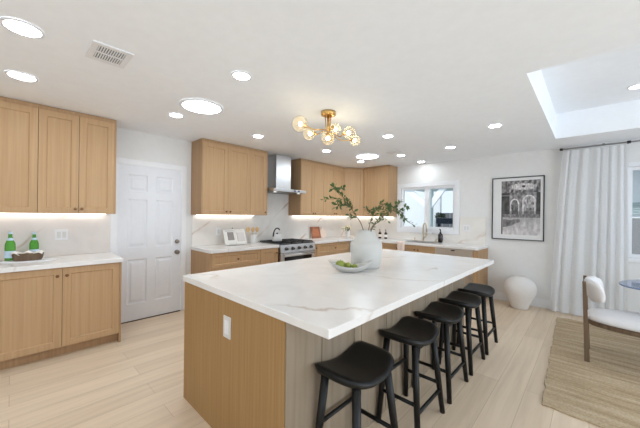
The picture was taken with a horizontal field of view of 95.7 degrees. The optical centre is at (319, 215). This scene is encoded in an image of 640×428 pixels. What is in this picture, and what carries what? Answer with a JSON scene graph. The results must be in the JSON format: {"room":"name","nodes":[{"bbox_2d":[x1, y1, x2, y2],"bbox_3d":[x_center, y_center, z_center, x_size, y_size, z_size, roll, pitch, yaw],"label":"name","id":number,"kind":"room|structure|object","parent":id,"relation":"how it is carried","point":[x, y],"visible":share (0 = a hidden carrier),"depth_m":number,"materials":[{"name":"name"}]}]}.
{"room":"kitchen","nodes":[
{"label":"kitchen","id":0,"kind":"room"},
{"bbox_2d":[49,127,349,274],"bbox_3d":[-2.103,0.092,4.176,0.120,2.570,8.417,1,0,43],"label":"wall","id":1,"kind":"structure","parent":0,"point":[131,144],"depth_m":4.00,"materials":[{"name":"white paint"}]},
{"bbox_2d":[0,96,38,212],"bbox_3d":[-3.114,-0.562,2.725,0.375,1.074,0.643,1,0,43],"label":"upper cabinet","id":2,"kind":"object","parent":1,"relation":"attached to","point":[18,118],"visible":1,"depth_m":2.76,"materials":[{"name":"brown wood"}]},
{"bbox_2d":[0,214,110,259],"bbox_3d":[-3.071,0.113,3.045,0.012,0.674,1.442,1,0,43],"label":"backsplash","id":3,"kind":"structure","parent":1,"relation":"attached to","point":[87,233],"depth_m":3.20,"materials":[{"name":"stone"}]},
{"bbox_2d":[55,229,67,239],"bbox_3d":[-2.884,0.218,3.230,0.010,0.118,0.115,1,0,43],"label":"wall outlet","id":4,"kind":"object","parent":3,"relation":"attached to","point":[62,234],"visible":1,"depth_m":3.23,"materials":[{"name":"white plastic"}]},
{"bbox_2d":[37,104,116,213],"bbox_3d":[-2.674,-0.556,3.195,0.375,1.074,0.642,1,0,43],"label":"upper cabinet","id":5,"kind":"object","parent":1,"relation":"attached to","point":[77,151],"visible":0.98,"depth_m":3.06,"materials":[{"name":"brown wood"}]},
{"bbox_2d":[0,213,47,213],"bbox_3d":[-2.999,-0.017,3.059,0.032,0.005,1.192,1,0,43],"label":"diffuser","id":6,"kind":"object","parent":5,"relation":"attached to","point":[0,213],"depth_m":2.98,"materials":[{"name":"white plastic"}]},
{"bbox_2d":[0,213,77,213],"bbox_3d":[-2.999,-0.019,3.059,0.040,0.008,1.200,1,0,43],"label":"light strip","id":7,"kind":"object","parent":5,"relation":"attached to","point":[0,213],"visible":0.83,"depth_m":3.06,"materials":[{"name":"white plastic"}]},
{"bbox_2d":[110,157,186,323],"bbox_3d":[-2.257,0.331,3.882,0.062,2.090,0.910,1,0,43],"label":"door","id":8,"kind":"structure","parent":1,"relation":"in","point":[148,225],"depth_m":3.88,"materials":[{"name":"white paint"}]},
{"bbox_2d":[191,138,250,214],"bbox_3d":[-1.500,-0.542,4.447,0.375,1.074,0.792,1,0,43],"label":"upper cabinet","id":9,"kind":"object","parent":1,"relation":"attached to","point":[220,171],"visible":0.99,"depth_m":4.27,"materials":[{"name":"brown wood"}]},
{"bbox_2d":[250,148,267,214],"bbox_3d":[-1.113,-0.538,4.859,0.375,1.074,0.332,1,0,43],"label":"upper cabinet","id":10,"kind":"object","parent":1,"relation":"attached to","point":[258,174],"visible":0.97,"depth_m":4.75,"materials":[{"name":"brown wood"}]},
{"bbox_2d":[192,193,349,245],"bbox_3d":[-0.574,-0.287,5.702,0.012,1.566,3.859,1,0,43],"label":"backsplash","id":11,"kind":"structure","parent":1,"relation":"attached to","point":[204,227],"depth_m":5.34,"materials":[{"name":"stone"}]},
{"bbox_2d":[216,228,220,234],"bbox_3d":[-1.611,0.258,4.586,0.010,0.118,0.080,1,0,43],"label":"wall outlet","id":12,"kind":"object","parent":11,"relation":"attached to","point":[218,230],"visible":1,"depth_m":4.58,"materials":[{"name":"white plastic"}]},
{"bbox_2d":[267,154,305,194],"bbox_3d":[-0.678,-0.733,5.216,0.489,0.677,0.738,1,0,43],"label":"range hood","id":13,"kind":"object","parent":1,"relation":"attached to","point":[279,166],"visible":0.82,"depth_m":5.17,"materials":[{"name":"silver metal"}]},
{"bbox_2d":[288,159,325,215],"bbox_3d":[-0.236,-0.527,5.794,0.375,1.074,0.707,1,0,43],"label":"upper cabinet","id":14,"kind":"object","parent":1,"relation":"attached to","point":[309,176],"visible":0.97,"depth_m":5.61,"materials":[{"name":"brown wood"}]},
{"bbox_2d":[326,164,343,215],"bbox_3d":[0.209,-0.521,6.269,0.375,1.074,0.591,1,0,43],"label":"upper cabinet","id":15,"kind":"object","parent":1,"relation":"attached to","point":[334,174],"visible":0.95,"depth_m":6.13,"materials":[{"name":"brown wood"}]},
{"bbox_2d":[344,167,363,215],"bbox_3d":[0.740,-0.515,6.653,0.608,1.074,0.683,1,0,43],"label":"upper cabinet","id":16,"kind":"object","parent":1,"relation":"attached to","point":[353,177],"visible":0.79,"depth_m":6.42,"materials":[{"name":"brown wood"}]},
{"bbox_2d":[0,298,599,427],"bbox_3d":[0.830,1.453,1.328,8.320,0.080,8.537,1,0,43],"label":"floor","id":17,"kind":"structure","parent":0,"point":[137,381],"depth_m":2.37,"materials":[{"name":"brown wood"}]},
{"bbox_2d":[0,262,121,369],"bbox_3d":[-2.697,0.936,2.999,0.635,0.869,0.949,1,0,43],"label":"base cabinet","id":18,"kind":"object","parent":17,"relation":"on","point":[45,313],"visible":0.99,"depth_m":2.77,"materials":[{"name":"brown wood"}]},
{"bbox_2d":[0,252,123,272],"bbox_3d":[-2.693,0.478,2.998,0.632,0.045,0.978,1,0,43],"label":"countertop","id":19,"kind":"structure","parent":18,"relation":"on","point":[95,258],"depth_m":2.87,"materials":[{"name":"stone"}]},
{"bbox_2d":[4,232,15,260],"bbox_3d":[-3.027,0.306,2.829,0.078,0.290,0.078,1,0,43],"label":"glass bottle","id":20,"kind":"object","parent":19,"relation":"on","point":[7,254],"visible":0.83,"depth_m":2.81,"materials":[{"name":"green glass"}]},
{"bbox_2d":[0,258,56,262],"bbox_3d":[-2.864,0.448,2.858,0.400,0.010,0.170,1,0,-35],"label":"serving tray","id":21,"kind":"object","parent":19,"relation":"on","point":[42,259],"visible":0.86,"depth_m":2.82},
{"bbox_2d":[12,252,43,260],"bbox_3d":[-2.873,0.405,2.848,0.232,0.076,0.130,1,0,-35],"label":"wooden bowl","id":22,"kind":"object","parent":21,"relation":"on","point":[27,256],"visible":0.94,"depth_m":2.80,"materials":[{"name":"brown wood"}]},
{"bbox_2d":[10,250,43,255],"bbox_3d":[-2.873,0.370,2.848,0.224,0.041,0.116,1,0,-35],"label":"linen napkin","id":23,"kind":"object","parent":22,"relation":"on","point":[28,251],"visible":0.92,"depth_m":2.83,"materials":[{"name":"white fabric"}]},
{"bbox_2d":[29,232,38,251],"bbox_3d":[-2.980,0.314,3.018,0.074,0.275,0.074,1,0,43],"label":"glass bottle","id":24,"kind":"object","parent":19,"relation":"on","point":[31,250],"visible":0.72,"depth_m":3.00,"materials":[{"name":"green glass"}]},
{"bbox_2d":[191,249,260,273],"bbox_3d":[-1.409,0.952,4.372,0.635,0.869,0.812,1,0,43],"label":"base cabinet","id":25,"kind":"object","parent":17,"relation":"on","point":[201,262],"visible":0.31,"depth_m":4.12,"materials":[{"name":"brown wood"}]},
{"bbox_2d":[191,242,278,253],"bbox_3d":[-1.287,0.495,4.498,0.632,0.045,1.165,1,0,43],"label":"countertop","id":26,"kind":"structure","parent":25,"relation":"on","point":[211,249],"depth_m":4.27,"materials":[{"name":"stone"}]},
{"bbox_2d":[250,234,256,243],"bbox_3d":[-1.131,0.399,4.895,0.112,0.150,0.112,1,0,43],"label":"utensil crock","id":27,"kind":"object","parent":26,"relation":"on","point":[253,237],"visible":0.98,"depth_m":4.85,"materials":[{"name":"white ceramic"}]},
{"bbox_3d":[-1.354,0.336,4.611,0.187,0.272,0.300,1,0,43],"label":"cookbook stand","id":28,"kind":"object","parent":26,"relation":"on","visible":0},
{"bbox_2d":[223,229,246,244],"bbox_3d":[-1.350,0.345,4.607,0.106,0.237,0.380,1,0,43],"label":"open cookbook","id":29,"kind":"object","parent":28,"relation":"on","point":[231,236],"visible":1,"depth_m":4.59,"materials":[{"name":"white paper"}]},
{"bbox_2d":[227,232,234,239],"bbox_3d":[-1.400,0.328,4.545,0.060,0.121,0.100,1,0,43],"label":"photo","id":30,"kind":"object","parent":29,"relation":"attached to","point":[230,235],"depth_m":4.54},
{"bbox_2d":[261,248,277,264],"bbox_3d":[-1.013,0.956,4.795,0.635,0.869,0.342,1,0,43],"label":"base cabinet","id":31,"kind":"object","parent":17,"relation":"on","point":[270,255],"visible":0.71,"depth_m":4.60,"materials":[{"name":"brown wood"}]},
{"bbox_2d":[260,238,314,261],"bbox_3d":[-0.583,0.924,5.184,0.704,0.943,0.790,1,0,43],"label":"range","id":32,"kind":"object","parent":17,"relation":"on","point":[289,249],"visible":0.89,"depth_m":4.96,"materials":[{"name":"metal"}]},
{"bbox_2d":[272,228,282,240],"bbox_3d":[-0.745,0.333,5.053,0.172,0.236,0.194,1,0,6],"label":"kettle","id":33,"kind":"object","parent":32,"relation":"on","point":[276,237],"visible":0.99,"depth_m":4.98,"materials":[{"name":"white metal"}]},
{"bbox_2d":[261,241,313,244],"bbox_3d":[-0.603,0.484,5.208,0.633,0.013,0.790,1,0,43],"label":"cooktop","id":34,"kind":"object","parent":32,"relation":"in","point":[270,242],"depth_m":5.02,"materials":[{"name":"black metal"}]},
{"bbox_2d":[280,250,314,261],"bbox_3d":[-0.358,0.906,4.973,0.089,0.545,0.780,1,0,43],"label":"oven","id":35,"kind":"object","parent":32,"relation":"in","point":[296,254],"depth_m":4.93,"materials":[{"name":"silver metal"}]},
{"bbox_2d":[314,244,318,256],"bbox_3d":[-0.290,0.965,5.566,0.635,0.869,0.138,1,0,43],"label":"base cabinet","id":36,"kind":"object","parent":17,"relation":"on","point":[316,250],"visible":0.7,"depth_m":5.39,"materials":[{"name":"brown wood"}]},
{"bbox_2d":[183,277,464,427],"bbox_3d":[0.321,0.963,2.790,1.192,0.888,2.720,1,0,43],"label":"kitchen island","id":37,"kind":"object","parent":17,"relation":"on","point":[245,367],"visible":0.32,"depth_m":1.72,"materials":[{"name":"brown wood"}]},
{"bbox_2d":[223,315,230,339],"bbox_3d":[-0.569,0.685,1.770,0.085,0.133,0.006,1,0,43],"label":"outlet","id":38,"kind":"object","parent":37,"relation":"attached to","point":[226,318],"depth_m":1.76,"materials":[{"name":"white plastic"}]},
{"bbox_2d":[183,249,493,338],"bbox_3d":[0.440,0.499,2.713,1.489,0.041,2.768,1,0,43],"label":"island countertop","id":39,"kind":"structure","parent":37,"relation":"on","point":[311,295],"depth_m":1.97,"materials":[{"name":"stone"}]},
{"bbox_2d":[328,259,372,271],"bbox_3d":[0.256,0.426,2.449,0.380,0.101,0.196,1,0,0],"label":"fruit bowl","id":40,"kind":"object","parent":39,"relation":"on","point":[361,266],"visible":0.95,"depth_m":2.40,"materials":[{"name":"grey ceramic"}]},
{"bbox_2d":[336,260,344,266],"bbox_3d":[0.171,0.411,2.437,0.076,0.076,0.076,1,0,43],"label":"apple","id":41,"kind":"object","parent":40,"relation":"in","point":[339,262],"visible":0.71,"depth_m":2.41,"materials":[{"name":"green plant"}]},
{"bbox_2d":[345,262,351,267],"bbox_3d":[0.238,0.427,2.459,0.062,0.062,0.062,1,0,43],"label":"apple","id":42,"kind":"object","parent":40,"relation":"in","point":[347,264],"visible":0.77,"depth_m":2.44,"materials":[{"name":"green plant"}]},
{"bbox_2d":[350,229,381,268],"bbox_3d":[0.424,0.307,2.663,0.288,0.343,0.288,1,0,43],"label":"ceramic vase","id":43,"kind":"object","parent":39,"relation":"on","point":[366,246],"visible":0.91,"depth_m":2.56,"materials":[{"name":"white ceramic"}]},
{"bbox_2d":[320,183,363,229],"bbox_3d":[0.217,-0.007,2.577,0.446,0.570,0.135,1,0,-6],"label":"leafy branch","id":44,"kind":"object","parent":43,"relation":"in","point":[335,188],"visible":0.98,"depth_m":2.56,"materials":[{"name":"green plant"}]},
{"bbox_2d":[363,199,391,229],"bbox_3d":[0.537,0.065,2.688,0.292,0.430,0.086,1,0,-7],"label":"leafy branch","id":45,"kind":"object","parent":43,"relation":"in","point":[379,207],"visible":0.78,"depth_m":2.67,"materials":[{"name":"green plant"}]},
{"bbox_2d":[371,210,390,230],"bbox_3d":[0.506,0.116,2.578,0.231,0.332,0.083,1,0,30],"label":"leafy branch","id":46,"kind":"object","parent":43,"relation":"in","point":[383,216],"visible":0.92,"depth_m":2.56,"materials":[{"name":"green plant"}]},
{"bbox_2d":[370,199,414,229],"bbox_3d":[0.638,0.070,2.584,0.454,0.425,0.094,1,0,11],"label":"leafy branch","id":47,"kind":"object","parent":43,"relation":"in","point":[388,205],"visible":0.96,"depth_m":2.57,"materials":[{"name":"green plant"}]},
{"bbox_2d":[318,241,349,256],"bbox_3d":[0.084,0.970,5.965,0.635,0.869,0.948,1,0,43],"label":"base cabinet","id":48,"kind":"object","parent":17,"relation":"on","point":[325,249],"visible":0.31,"depth_m":5.75,"materials":[{"name":"brown wood"}]},
{"bbox_2d":[304,236,487,250],"bbox_3d":[1.182,0.525,5.387,3.017,0.045,1.904,1,0,43],"label":"countertop","id":49,"kind":"structure","parent":48,"relation":"on","point":[321,240],"depth_m":5.38,"materials":[{"name":"stone"}]},
{"bbox_2d":[310,227,320,238],"bbox_3d":[-0.091,0.368,6.141,0.075,0.244,0.270,1,0,43],"label":"cutting board","id":50,"kind":"object","parent":49,"relation":"on","point":[315,231],"visible":0.94,"depth_m":6.12,"materials":[{"name":"brown wood"}]},
{"bbox_2d":[320,226,325,237],"bbox_3d":[0.060,0.369,6.314,0.074,0.246,0.200,1,0,43],"label":"round board","id":51,"kind":"object","parent":49,"relation":"on","point":[322,231],"visible":1,"depth_m":6.31,"materials":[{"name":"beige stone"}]},
{"bbox_2d":[397,241,407,250],"bbox_3d":[1.565,0.709,5.515,0.151,0.428,0.132,1,0,43],"label":"hand towel","id":52,"kind":"object","parent":49,"relation":"hanging from","point":[400,244],"visible":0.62,"depth_m":5.48,"materials":[{"name":"beige fabric"}]},
{"bbox_2d":[408,240,440,243],"bbox_3d":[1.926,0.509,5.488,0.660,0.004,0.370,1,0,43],"label":"sink","id":53,"kind":"object","parent":49,"relation":"in","point":[408,240],"visible":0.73,"depth_m":5.43,"materials":[{"name":"silver metal"}]},
{"bbox_2d":[408,241,437,243],"bbox_3d":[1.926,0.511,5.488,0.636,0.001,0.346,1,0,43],"label":"basin","id":54,"kind":"object","parent":53,"relation":"in","point":[408,241],"depth_m":5.43,"materials":[{"name":"ceramic"}]},
{"bbox_2d":[422,223,426,240],"bbox_3d":[2.067,0.330,5.669,0.077,0.366,0.197,1,0,-6],"label":"faucet","id":55,"kind":"object","parent":49,"relation":"on","point":[424,223],"visible":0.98,"depth_m":5.71,"materials":[{"name":"metal"}]},
{"bbox_2d":[438,229,442,242],"bbox_3d":[2.274,0.387,5.470,0.088,0.257,0.090,1,0,43],"label":"soap bottle","id":56,"kind":"object","parent":49,"relation":"on","point":[440,235],"visible":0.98,"depth_m":5.44,"materials":[{"name":"black glass"}]},
{"bbox_3d":[0.617,0.426,6.408,0.100,0.140,0.100,1,0,43],"label":"bud vase","id":57,"kind":"object","parent":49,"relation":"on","visible":0},
{"bbox_2d":[341,225,351,230],"bbox_3d":[0.625,0.296,6.414,0.244,0.162,0.234,1,0,43],"label":"bunch","id":58,"kind":"object","parent":57,"relation":"in","point":[348,228],"visible":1,"depth_m":6.39,"materials":[{"name":"beige plant"}]},
{"bbox_2d":[315,341,397,427],"bbox_3d":[0.206,1.093,1.563,0.318,0.630,0.438,1,0,43],"label":"bar stool","id":59,"kind":"object","parent":17,"relation":"on","point":[364,365],"visible":1,"depth_m":1.54,"materials":[{"name":"black wood"}]},
{"bbox_2d":[382,243,396,249],"bbox_3d":[1.559,0.988,5.899,0.418,0.869,0.635,1,0,43],"label":"base cabinet","id":60,"kind":"object","parent":17,"relation":"on","point":[390,246],"visible":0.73,"depth_m":5.69,"materials":[{"name":"brown wood"}]},
{"bbox_2d":[376,316,444,427],"bbox_3d":[0.640,1.098,2.026,0.318,0.630,0.438,1,0,43],"label":"bar stool","id":61,"kind":"object","parent":17,"relation":"on","point":[415,332],"visible":0.98,"depth_m":1.99,"materials":[{"name":"black wood"}]},
{"bbox_2d":[404,245,434,253],"bbox_3d":[1.962,0.992,5.521,0.683,0.869,0.635,1,0,43],"label":"base cabinet","id":62,"kind":"object","parent":17,"relation":"on","point":[412,248],"visible":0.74,"depth_m":5.27,"materials":[{"name":"brown wood"}]},
{"bbox_2d":[412,301,468,403],"bbox_3d":[1.013,1.103,2.424,0.318,0.630,0.438,1,0,43],"label":"bar stool","id":63,"kind":"object","parent":17,"relation":"on","point":[445,313],"visible":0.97,"depth_m":2.37,"materials":[{"name":"black wood"}]},
{"bbox_2d":[435,247,472,285],"bbox_3d":[2.425,1.000,5.071,0.598,0.866,0.602,1,0,43],"label":"base cabinet","id":64,"kind":"object","parent":17,"relation":"on","point":[441,251],"visible":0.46,"depth_m":4.79,"materials":[{"name":"brown wood"}]},
{"bbox_2d":[438,291,484,375],"bbox_3d":[1.379,1.107,2.814,0.318,0.630,0.438,1,0,43],"label":"bar stool","id":65,"kind":"object","parent":17,"relation":"on","point":[468,301],"visible":0.94,"depth_m":2.76,"materials":[{"name":"black wood"}]},
{"bbox_2d":[456,283,497,354],"bbox_3d":[1.741,1.111,3.201,0.318,0.630,0.438,1,0,43],"label":"bar stool","id":66,"kind":"object","parent":17,"relation":"on","point":[482,290],"visible":0.77,"depth_m":3.15,"materials":[{"name":"black wood"}]},
{"bbox_2d":[472,248,487,297],"bbox_3d":[2.691,1.001,4.856,0.077,0.869,0.608,1,0,43],"label":"base cabinet","id":67,"kind":"object","parent":17,"relation":"on","point":[481,276],"visible":0.5,"depth_m":4.76,"materials":[{"name":"brown wood"}]},
{"bbox_2d":[503,275,536,309],"bbox_3d":[3.110,1.196,4.508,0.432,0.490,0.432,1,0,43],"label":"floor vase","id":68,"kind":"object","parent":17,"relation":"on","point":[520,291],"visible":1,"depth_m":4.38,"materials":[{"name":"white ceramic"}]},
{"bbox_2d":[542,317,639,427],"bbox_3d":[3.368,1.438,2.249,2.555,0.011,2.664,1,0,43],"label":"jute rug","id":69,"kind":"object","parent":17,"relation":"on","point":[603,391],"visible":0.88,"depth_m":2.54,"materials":[{"name":"beige wicker"}]},
{"bbox_2d":[582,275,639,361],"bbox_3d":[2.936,1.034,2.780,0.617,0.786,0.600,1,0,43],"label":"dining chair","id":70,"kind":"object","parent":69,"relation":"on","point":[619,321],"visible":1,"depth_m":2.79,"materials":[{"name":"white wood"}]},
{"bbox_2d":[588,308,639,332],"bbox_3d":[2.946,0.996,2.771,0.590,0.070,0.600,1,0,43],"label":"seat cushion","id":71,"kind":"object","parent":70,"relation":"on","point":[618,320],"depth_m":2.72,"materials":[{"name":"white fabric"}]},
{"bbox_2d":[619,279,639,289],"bbox_3d":[3.814,1.073,2.776,1.600,0.730,0.840,1,0,5],"label":"dining table","id":72,"kind":"object","parent":69,"relation":"on","point":[633,284],"visible":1,"depth_m":2.96,"materials":[{"name":"clear glass"}]},
{"bbox_2d":[0,0,639,167],"bbox_3d":[0.820,-1.272,1.369,8.200,0.430,8.297,1,0,43],"label":"ceiling","id":73,"kind":"structure","parent":0,"point":[430,75],"depth_m":2.18,"materials":[{"name":"paint"}]},
{"bbox_2d":[4,70,38,81],"bbox_3d":[-2.345,-1.092,2.277,0.192,0.006,0.192,1,0,43],"label":"recessed light","id":74,"kind":"object","parent":73,"relation":"in","point":[18,75],"visible":1,"depth_m":2.27,"materials":[{"name":"white plastic"}]},
{"bbox_2d":[0,17,45,38],"bbox_3d":[-1.726,-1.084,1.682,0.192,0.006,0.192,1,0,43],"label":"recessed light","id":75,"kind":"object","parent":73,"relation":"in","point":[18,26],"visible":1,"depth_m":1.67,"materials":[{"name":"white plastic"}]},
{"bbox_2d":[85,40,133,68],"bbox_3d":[-1.422,-1.080,1.956,0.270,0.008,0.220,1,0,43],"label":"ceiling vent","id":76,"kind":"object","parent":73,"relation":"in","point":[99,51],"visible":1,"depth_m":1.95,"materials":[{"name":"white metal"}]},
{"bbox_2d":[168,113,183,117],"bbox_3d":[-1.560,-1.082,3.136,0.156,0.006,0.156,1,0,43],"label":"recessed light","id":77,"kind":"object","parent":73,"relation":"in","point":[176,115],"visible":1,"depth_m":3.13,"materials":[{"name":"white plastic"}]},
{"bbox_2d":[179,98,223,114],"bbox_3d":[-1.172,-1.068,2.873,0.410,0.025,0.410,1,0,43],"label":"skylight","id":78,"kind":"object","parent":73,"relation":"attached to","point":[196,105],"visible":1,"depth_m":2.81,"materials":[{"name":"white plastic"}]},
{"bbox_2d":[182,101,219,113],"bbox_3d":[-1.172,-1.067,2.873,0.350,0.024,0.350,1,0,43],"label":"diffuser","id":79,"kind":"object","parent":78,"relation":"attached to","point":[201,107],"depth_m":2.84,"materials":[{"name":"white plastic"}]},
{"bbox_2d":[231,71,251,80],"bbox_3d":[-0.603,-1.070,2.226,0.156,0.006,0.156,1,0,43],"label":"recessed light","id":80,"kind":"object","parent":73,"relation":"in","point":[239,75],"visible":1,"depth_m":2.21,"materials":[{"name":"white plastic"}]},
{"bbox_2d":[252,134,263,137],"bbox_3d":[-0.843,-1.073,3.936,0.156,0.006,0.156,1,0,43],"label":"recessed light","id":81,"kind":"object","parent":73,"relation":"in","point":[255,135],"visible":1,"depth_m":3.94,"materials":[{"name":"white plastic"}]},
{"bbox_2d":[292,109,360,145],"bbox_3d":[0.084,-0.873,2.977,0.919,0.385,0.464,1,0,-28],"label":"chandelier","id":82,"kind":"object","parent":73,"relation":"hanging from","point":[328,113],"visible":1,"depth_m":2.96,"materials":[{"name":"gold metal"}]},
{"bbox_2d":[355,153,379,158],"bbox_3d":[0.845,-1.043,5.170,0.440,0.025,0.440,1,0,43],"label":"ceiling light","id":83,"kind":"object","parent":73,"relation":"attached to","point":[368,155],"visible":1,"depth_m":5.09,"materials":[{"name":"white plastic"}]},
{"bbox_2d":[357,155,377,158],"bbox_3d":[0.845,-1.043,5.170,0.380,0.024,0.380,1,0,43],"label":"diffuser","id":84,"kind":"object","parent":83,"relation":"attached to","point":[358,156],"depth_m":5.13,"materials":[{"name":"white plastic"}]},
{"bbox_2d":[382,134,393,137],"bbox_3d":[0.906,-1.052,3.859,0.156,0.006,0.156,1,0,43],"label":"recessed light","id":85,"kind":"object","parent":73,"relation":"in","point":[388,135],"visible":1,"depth_m":3.86,"materials":[{"name":"white plastic"}]},
{"bbox_2d":[386,150,402,153],"bbox_3d":[1.232,-1.047,4.793,0.240,0.008,0.160,1,0,43],"label":"ceiling vent","id":86,"kind":"object","parent":73,"relation":"in","point":[394,151],"visible":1,"depth_m":4.77,"materials":[{"name":"white metal"}]},
{"bbox_2d":[487,123,502,127],"bbox_3d":[2.033,-1.038,3.363,0.156,0.006,0.156,1,0,43],"label":"recessed light","id":87,"kind":"object","parent":73,"relation":"in","point":[498,124],"visible":1,"depth_m":3.34,"materials":[{"name":"white plastic"}]},
{"bbox_2d":[626,83,639,89],"bbox_3d":[3.338,-1.353,3.039,0.168,0.006,0.168,1,0,43],"label":"recessed light","id":88,"kind":"object","parent":73,"relation":"in","point":[635,86],"visible":1,"depth_m":3.06,"materials":[{"name":"white plastic"}]},
{"bbox_2d":[350,139,639,312],"bbox_3d":[3.727,-0.012,4.397,8.080,2.920,0.120,1,0,43],"label":"wall","id":89,"kind":"structure","parent":0,"point":[533,260],"depth_m":4.82,"materials":[{"name":"white paint"}]},
{"bbox_2d":[363,165,397,216],"bbox_3d":[1.306,-0.508,6.332,0.641,1.074,0.375,1,0,43],"label":"upper cabinet","id":90,"kind":"object","parent":89,"relation":"attached to","point":[379,182],"visible":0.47,"depth_m":6.18,"materials":[{"name":"brown wood"}]},
{"bbox_2d":[350,216,485,244],"bbox_3d":[1.825,0.265,6.085,2.969,0.489,0.012,1,0,43],"label":"backsplash","id":91,"kind":"structure","parent":89,"relation":"attached to","point":[477,234],"depth_m":5.79,"materials":[{"name":"white stone"}]},
{"bbox_2d":[463,225,469,231],"bbox_3d":[2.670,0.235,5.277,0.120,0.118,0.010,1,0,43],"label":"wall outlet","id":92,"kind":"object","parent":91,"relation":"attached to","point":[465,227],"visible":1,"depth_m":5.27,"materials":[{"name":"white plastic"}]},
{"bbox_2d":[397,180,459,234],"bbox_3d":[2.151,-0.148,5.829,1.270,1.015,0.090,1,0,43],"label":"window","id":93,"kind":"structure","parent":89,"relation":"in","point":[455,184],"depth_m":5.79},
{"bbox_2d":[492,175,544,241],"bbox_3d":[3.235,-0.111,4.756,0.717,1.034,0.028,1,0,43],"label":"framed picture","id":94,"kind":"object","parent":89,"relation":"attached to","point":[518,203],"visible":1,"depth_m":4.74,"materials":[{"name":"grey paper"}]},
{"bbox_2d":[501,179,540,235],"bbox_3d":[3.267,-0.123,4.724,0.530,0.890,0.001,1,0,43],"label":"print","id":95,"kind":"object","parent":94,"relation":"attached to","point":[521,199],"depth_m":4.71},
{"bbox_2d":[488,292,549,308],"bbox_3d":[4.769,1.396,3.312,5.050,0.130,0.016,1,0,43],"label":"baseboard","id":96,"kind":"structure","parent":89,"relation":"attached to","point":[536,302],"depth_m":4.58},
{"bbox_2d":[560,140,639,150],"bbox_3d":[4.469,-0.968,3.551,2.353,0.038,0.116,1,0,43],"label":"curtain rod","id":97,"kind":"object","parent":89,"relation":"attached to","point":[629,141],"visible":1,"depth_m":4.02,"materials":[{"name":"black metal"}]},
{"bbox_2d":[550,145,628,315],"bbox_3d":[3.774,0.246,4.084,0.821,2.375,0.070,1,0,43],"label":"curtain","id":98,"kind":"object","parent":97,"relation":"hanging from","point":[592,234],"visible":0.88,"depth_m":4.06,"materials":[{"name":"white fabric"}]},
{"bbox_2d":[628,162,639,262],"bbox_3d":[4.737,-0.035,3.402,1.665,1.340,0.090,1,0,43],"label":"window","id":99,"kind":"structure","parent":89,"relation":"in","point":[635,258],"depth_m":3.90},
{"label":"outside","id":100,"kind":"structure","parent":0,"visible":0},
{"bbox_3d":[10.776,1.644,14.434,28.000,0.180,24.173,1,0,43],"label":"ground","id":101,"kind":"structure","parent":100,"visible":0},
{"bbox_2d":[404,190,441,226],"bbox_3d":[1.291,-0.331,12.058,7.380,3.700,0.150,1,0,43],"label":"house","id":102,"kind":"structure","parent":101,"relation":"on","point":[415,214],"depth_m":10.03,"materials":[{"name":"white paint"}]},
{"bbox_2d":[405,188,452,226],"bbox_3d":[2.865,0.313,8.620,3.450,2.290,1.700,1,0,43],"label":"patio cover","id":103,"kind":"object","parent":101,"relation":"on","point":[439,192],"visible":0.32,"depth_m":8.09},
{"bbox_2d":[436,218,452,226],"bbox_3d":[3.656,0.777,8.367,0.520,1.380,0.220,1,0,43],"label":"planter","id":104,"kind":"object","parent":101,"relation":"on","point":[439,221],"visible":0.33,"depth_m":8.32,"materials":[{"name":"black"}]},
{"bbox_2d":[434,212,445,217],"bbox_3d":[3.526,-0.013,8.488,0.342,0.198,0.368,1,0,43],"label":"shrub","id":105,"kind":"object","parent":104,"relation":"on","point":[442,215],"visible":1,"depth_m":8.47,"materials":[{"name":"green plant"}]},
{"bbox_2d":[436,213,452,226],"bbox_3d":[5.752,0.723,7.238,5.700,1.540,0.040,1,0,43],"label":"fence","id":106,"kind":"object","parent":101,"relation":"on","point":[448,215],"visible":0.04,"depth_m":8.92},
{"bbox_2d":[632,170,639,253],"bbox_3d":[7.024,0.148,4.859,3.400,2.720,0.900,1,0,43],"label":"house","id":107,"kind":"structure","parent":101,"relation":"on","point":[636,173],"depth_m":5.68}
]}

